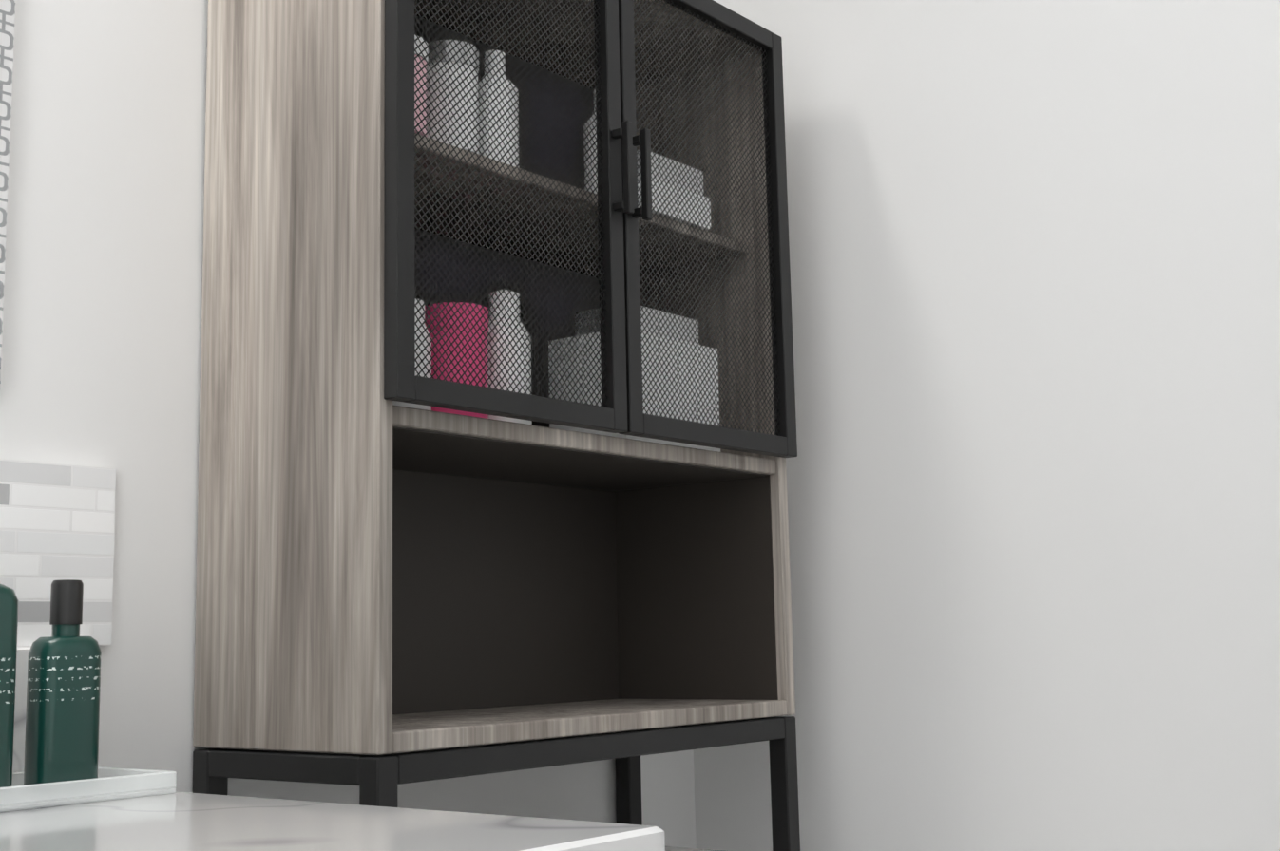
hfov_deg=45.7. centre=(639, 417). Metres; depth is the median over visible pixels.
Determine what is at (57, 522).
bathroom vanity
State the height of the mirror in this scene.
0.596 m
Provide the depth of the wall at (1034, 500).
1.64 m
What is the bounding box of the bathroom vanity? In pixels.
[0,458,665,850]
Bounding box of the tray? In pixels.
[0,765,176,812]
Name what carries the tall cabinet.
on the floor
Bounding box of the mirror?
[0,0,15,383]
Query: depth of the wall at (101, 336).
1.30 m
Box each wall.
[0,0,696,848]
[693,0,1279,850]
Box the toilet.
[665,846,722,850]
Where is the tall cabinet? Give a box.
[192,0,800,850]
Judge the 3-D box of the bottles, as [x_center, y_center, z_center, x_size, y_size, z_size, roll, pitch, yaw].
[-0.459,0.166,1.089,0.120,0.216,0.218,-8,-11,38]
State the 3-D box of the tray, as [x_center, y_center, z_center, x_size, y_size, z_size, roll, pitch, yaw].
[-0.457,0.265,1.075,0.120,0.016,0.218,-8,-11,38]

